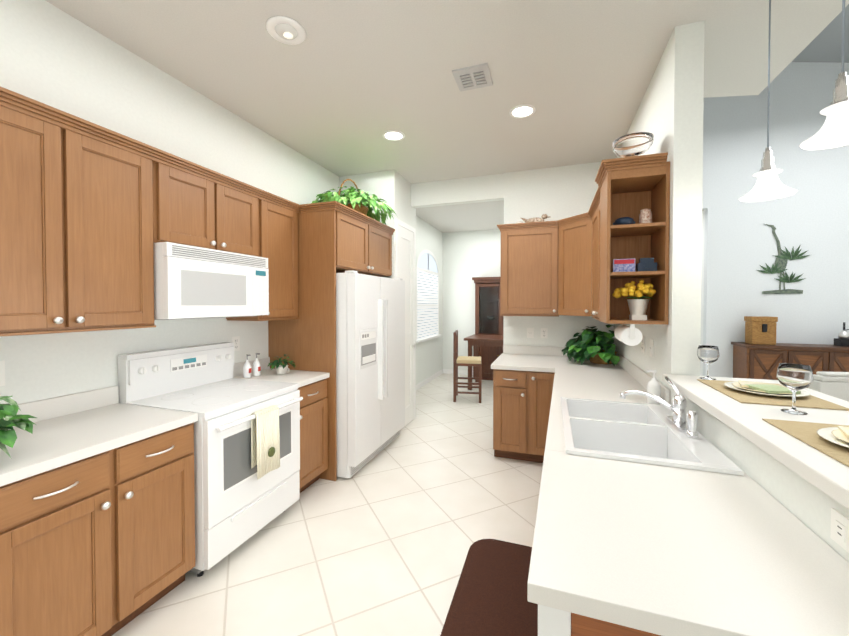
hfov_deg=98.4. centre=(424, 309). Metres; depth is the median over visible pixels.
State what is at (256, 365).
soap bottle
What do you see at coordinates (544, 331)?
outlet
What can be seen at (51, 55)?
wall
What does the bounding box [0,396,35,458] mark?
ivy plant
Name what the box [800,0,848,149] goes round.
pendant light
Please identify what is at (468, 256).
wall
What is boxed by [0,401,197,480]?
countertop
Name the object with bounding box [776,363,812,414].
wine glass
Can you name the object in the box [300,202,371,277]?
upper cabinet
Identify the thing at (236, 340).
outlet
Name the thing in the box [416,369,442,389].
baseboard
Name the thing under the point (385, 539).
floor
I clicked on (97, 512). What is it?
base cabinet
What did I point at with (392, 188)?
wall
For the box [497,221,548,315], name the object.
upper cabinet
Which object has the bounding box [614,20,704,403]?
wall column
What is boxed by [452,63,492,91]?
ceiling vent
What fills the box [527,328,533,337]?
outlet
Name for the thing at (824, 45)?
ceiling
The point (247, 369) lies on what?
soap bottle
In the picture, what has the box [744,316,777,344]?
box
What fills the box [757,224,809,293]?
wall art
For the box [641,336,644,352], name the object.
light switch
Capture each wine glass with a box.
[697,345,719,379]
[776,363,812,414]
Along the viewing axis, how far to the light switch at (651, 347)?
2.39 m
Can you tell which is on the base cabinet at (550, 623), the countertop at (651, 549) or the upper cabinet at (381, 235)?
the countertop at (651, 549)
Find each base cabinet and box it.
[0,477,23,635]
[20,417,197,635]
[297,377,328,492]
[493,369,538,461]
[538,605,646,635]
[539,369,550,448]
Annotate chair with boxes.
[453,330,481,402]
[808,371,848,401]
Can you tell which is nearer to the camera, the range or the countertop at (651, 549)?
the countertop at (651, 549)
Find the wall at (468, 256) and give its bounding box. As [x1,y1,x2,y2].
[443,229,500,370]
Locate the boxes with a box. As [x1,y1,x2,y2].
[613,258,656,271]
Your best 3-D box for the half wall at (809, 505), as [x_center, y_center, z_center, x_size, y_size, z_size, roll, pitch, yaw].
[1.092,0.943,1.035,0.135,1.060,2.070,0,1,19]
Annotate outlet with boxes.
[0,361,4,385]
[232,336,239,350]
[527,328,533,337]
[541,328,547,337]
[830,508,848,552]
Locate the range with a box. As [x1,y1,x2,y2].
[118,342,302,576]
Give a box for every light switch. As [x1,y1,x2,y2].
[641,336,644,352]
[650,339,653,356]
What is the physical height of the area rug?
0.011 m
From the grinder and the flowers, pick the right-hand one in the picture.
the grinder
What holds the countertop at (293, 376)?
on the base cabinet at (314, 404)
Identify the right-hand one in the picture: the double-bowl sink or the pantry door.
the double-bowl sink
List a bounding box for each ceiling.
[45,0,848,232]
[792,4,848,62]
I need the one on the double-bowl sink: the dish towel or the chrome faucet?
the chrome faucet
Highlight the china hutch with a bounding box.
[472,277,502,380]
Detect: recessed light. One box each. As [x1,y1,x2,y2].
[266,16,305,44]
[383,130,404,140]
[509,104,535,117]
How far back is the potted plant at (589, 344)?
3.44 m
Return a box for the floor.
[112,373,542,635]
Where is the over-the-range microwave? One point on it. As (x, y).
(192, 282)
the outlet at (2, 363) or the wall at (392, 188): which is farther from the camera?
the wall at (392, 188)
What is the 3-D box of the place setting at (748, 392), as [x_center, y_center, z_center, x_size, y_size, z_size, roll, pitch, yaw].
[1.472,0.346,1.598,0.330,0.033,0.460,0,1,19]
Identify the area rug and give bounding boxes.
[440,539,537,635]
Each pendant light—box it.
[739,0,797,201]
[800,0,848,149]
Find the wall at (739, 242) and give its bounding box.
[700,62,848,377]
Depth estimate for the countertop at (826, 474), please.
1.21 m
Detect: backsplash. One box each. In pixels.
[3,357,271,420]
[503,345,603,356]
[615,350,669,403]
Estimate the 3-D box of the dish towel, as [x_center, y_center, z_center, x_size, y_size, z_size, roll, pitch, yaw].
[-0.977,0.805,2.254,0.060,0.398,0.190,0,1,19]
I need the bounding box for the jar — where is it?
[639,209,651,223]
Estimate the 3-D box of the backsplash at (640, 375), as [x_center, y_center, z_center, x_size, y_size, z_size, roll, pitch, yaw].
[1.672,0.478,2.953,0.020,0.100,1.928,0,1,19]
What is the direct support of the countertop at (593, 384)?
on the base cabinet at (544, 374)
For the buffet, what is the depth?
5.17 m
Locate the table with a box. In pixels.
[464,334,502,389]
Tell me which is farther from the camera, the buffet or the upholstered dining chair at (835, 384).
the buffet
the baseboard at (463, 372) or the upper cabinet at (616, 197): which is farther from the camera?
the baseboard at (463, 372)
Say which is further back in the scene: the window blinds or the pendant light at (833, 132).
the window blinds
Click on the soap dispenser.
(653, 386)
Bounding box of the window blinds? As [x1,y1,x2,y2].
[416,249,440,342]
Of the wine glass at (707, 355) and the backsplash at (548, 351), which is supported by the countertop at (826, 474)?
the wine glass at (707, 355)
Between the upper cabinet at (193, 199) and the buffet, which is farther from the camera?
the buffet
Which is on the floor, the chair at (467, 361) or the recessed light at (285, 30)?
the chair at (467, 361)
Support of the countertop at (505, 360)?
on the base cabinet at (515, 391)
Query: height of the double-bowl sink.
0.213 m
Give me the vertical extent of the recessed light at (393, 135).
0.010 m
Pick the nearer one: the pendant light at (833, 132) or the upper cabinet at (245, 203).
the pendant light at (833, 132)
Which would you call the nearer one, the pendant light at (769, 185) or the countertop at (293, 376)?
the pendant light at (769, 185)
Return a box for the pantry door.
[395,218,415,427]
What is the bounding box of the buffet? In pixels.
[731,342,848,387]
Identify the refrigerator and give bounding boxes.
[336,270,404,477]
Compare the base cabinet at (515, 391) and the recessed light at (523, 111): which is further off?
the base cabinet at (515, 391)
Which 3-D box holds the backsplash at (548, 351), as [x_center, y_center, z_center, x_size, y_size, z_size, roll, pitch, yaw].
[1.456,0.460,4.057,1.148,0.100,0.020,0,1,19]
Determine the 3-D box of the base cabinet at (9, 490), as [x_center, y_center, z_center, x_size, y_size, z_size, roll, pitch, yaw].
[-1.854,1.036,0.993,0.629,0.873,0.800,0,1,19]
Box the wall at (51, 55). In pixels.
[0,0,442,403]
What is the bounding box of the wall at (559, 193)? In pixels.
[411,162,613,346]
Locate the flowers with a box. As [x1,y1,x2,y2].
[612,280,655,319]
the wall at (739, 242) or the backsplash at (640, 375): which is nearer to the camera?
the backsplash at (640, 375)
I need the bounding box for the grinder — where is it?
[834,322,848,346]
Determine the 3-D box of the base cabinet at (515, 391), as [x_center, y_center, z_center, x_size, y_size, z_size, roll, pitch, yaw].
[0.971,0.990,3.799,0.394,0.873,0.837,0,1,19]
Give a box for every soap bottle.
[243,354,250,377]
[253,353,260,375]
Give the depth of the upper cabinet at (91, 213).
1.85 m
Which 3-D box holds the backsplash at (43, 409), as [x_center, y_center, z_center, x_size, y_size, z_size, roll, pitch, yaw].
[-1.925,0.497,1.712,0.020,0.100,3.296,0,1,19]
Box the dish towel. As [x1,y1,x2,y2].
[251,405,279,479]
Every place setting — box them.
[697,379,848,410]
[762,418,848,466]
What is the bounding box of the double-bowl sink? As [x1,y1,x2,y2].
[560,397,743,475]
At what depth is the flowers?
2.19 m
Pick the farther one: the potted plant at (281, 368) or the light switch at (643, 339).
the potted plant at (281, 368)
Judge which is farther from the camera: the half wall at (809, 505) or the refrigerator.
the refrigerator
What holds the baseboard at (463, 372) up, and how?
attached to the wall at (468, 256)
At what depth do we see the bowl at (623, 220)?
2.20 m
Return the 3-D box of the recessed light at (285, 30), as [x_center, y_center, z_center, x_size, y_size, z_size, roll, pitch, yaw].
[-0.763,-1.527,2.021,0.210,0.032,0.210,0,1,19]
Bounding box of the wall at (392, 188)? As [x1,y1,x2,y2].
[339,170,415,278]
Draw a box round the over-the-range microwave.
[154,242,268,319]
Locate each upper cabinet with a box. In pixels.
[0,90,91,336]
[88,122,159,329]
[160,150,227,251]
[226,194,303,321]
[228,178,263,256]
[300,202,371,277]
[316,222,394,277]
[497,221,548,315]
[549,213,584,315]
[585,172,656,323]
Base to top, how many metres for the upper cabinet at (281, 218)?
0.941 m
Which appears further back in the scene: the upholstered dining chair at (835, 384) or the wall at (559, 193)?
the wall at (559, 193)
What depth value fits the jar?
2.18 m
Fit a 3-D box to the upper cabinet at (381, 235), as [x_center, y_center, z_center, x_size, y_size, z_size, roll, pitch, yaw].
[-0.793,-0.631,3.954,0.689,0.513,0.644,0,1,19]
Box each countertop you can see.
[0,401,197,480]
[233,369,329,384]
[491,353,626,372]
[527,449,848,635]
[551,369,661,404]
[662,374,848,508]
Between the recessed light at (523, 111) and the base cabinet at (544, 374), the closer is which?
the recessed light at (523, 111)
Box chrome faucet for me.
[620,376,697,437]
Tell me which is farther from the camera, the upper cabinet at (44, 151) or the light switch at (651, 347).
the light switch at (651, 347)
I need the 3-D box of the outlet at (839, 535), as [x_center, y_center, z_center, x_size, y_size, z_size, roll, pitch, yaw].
[0.938,0.501,0.806,0.010,0.072,0.115,0,1,19]
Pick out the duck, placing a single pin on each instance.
(543, 217)
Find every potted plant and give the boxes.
[268,354,294,373]
[312,179,395,224]
[561,324,619,365]
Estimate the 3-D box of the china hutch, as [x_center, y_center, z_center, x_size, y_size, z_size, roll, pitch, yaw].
[1.514,0.368,7.201,1.110,2.009,0.474,0,1,19]
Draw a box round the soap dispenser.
[647,370,660,404]
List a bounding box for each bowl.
[612,132,653,157]
[613,217,634,224]
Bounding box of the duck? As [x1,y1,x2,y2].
[516,214,549,222]
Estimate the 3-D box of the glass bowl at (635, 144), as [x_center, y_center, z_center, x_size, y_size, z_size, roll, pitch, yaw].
[1.282,-0.965,2.256,0.224,0.155,0.224,0,1,19]
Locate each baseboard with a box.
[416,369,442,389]
[443,369,472,374]
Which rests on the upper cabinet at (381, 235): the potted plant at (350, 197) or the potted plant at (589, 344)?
the potted plant at (350, 197)
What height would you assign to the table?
0.899 m
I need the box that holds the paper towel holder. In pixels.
[614,324,642,345]
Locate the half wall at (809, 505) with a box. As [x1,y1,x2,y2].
[671,387,848,562]
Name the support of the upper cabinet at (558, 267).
attached to the wall column
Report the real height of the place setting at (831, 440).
0.033 m
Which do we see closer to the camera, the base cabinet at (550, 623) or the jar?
the base cabinet at (550, 623)
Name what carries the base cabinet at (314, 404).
on the floor

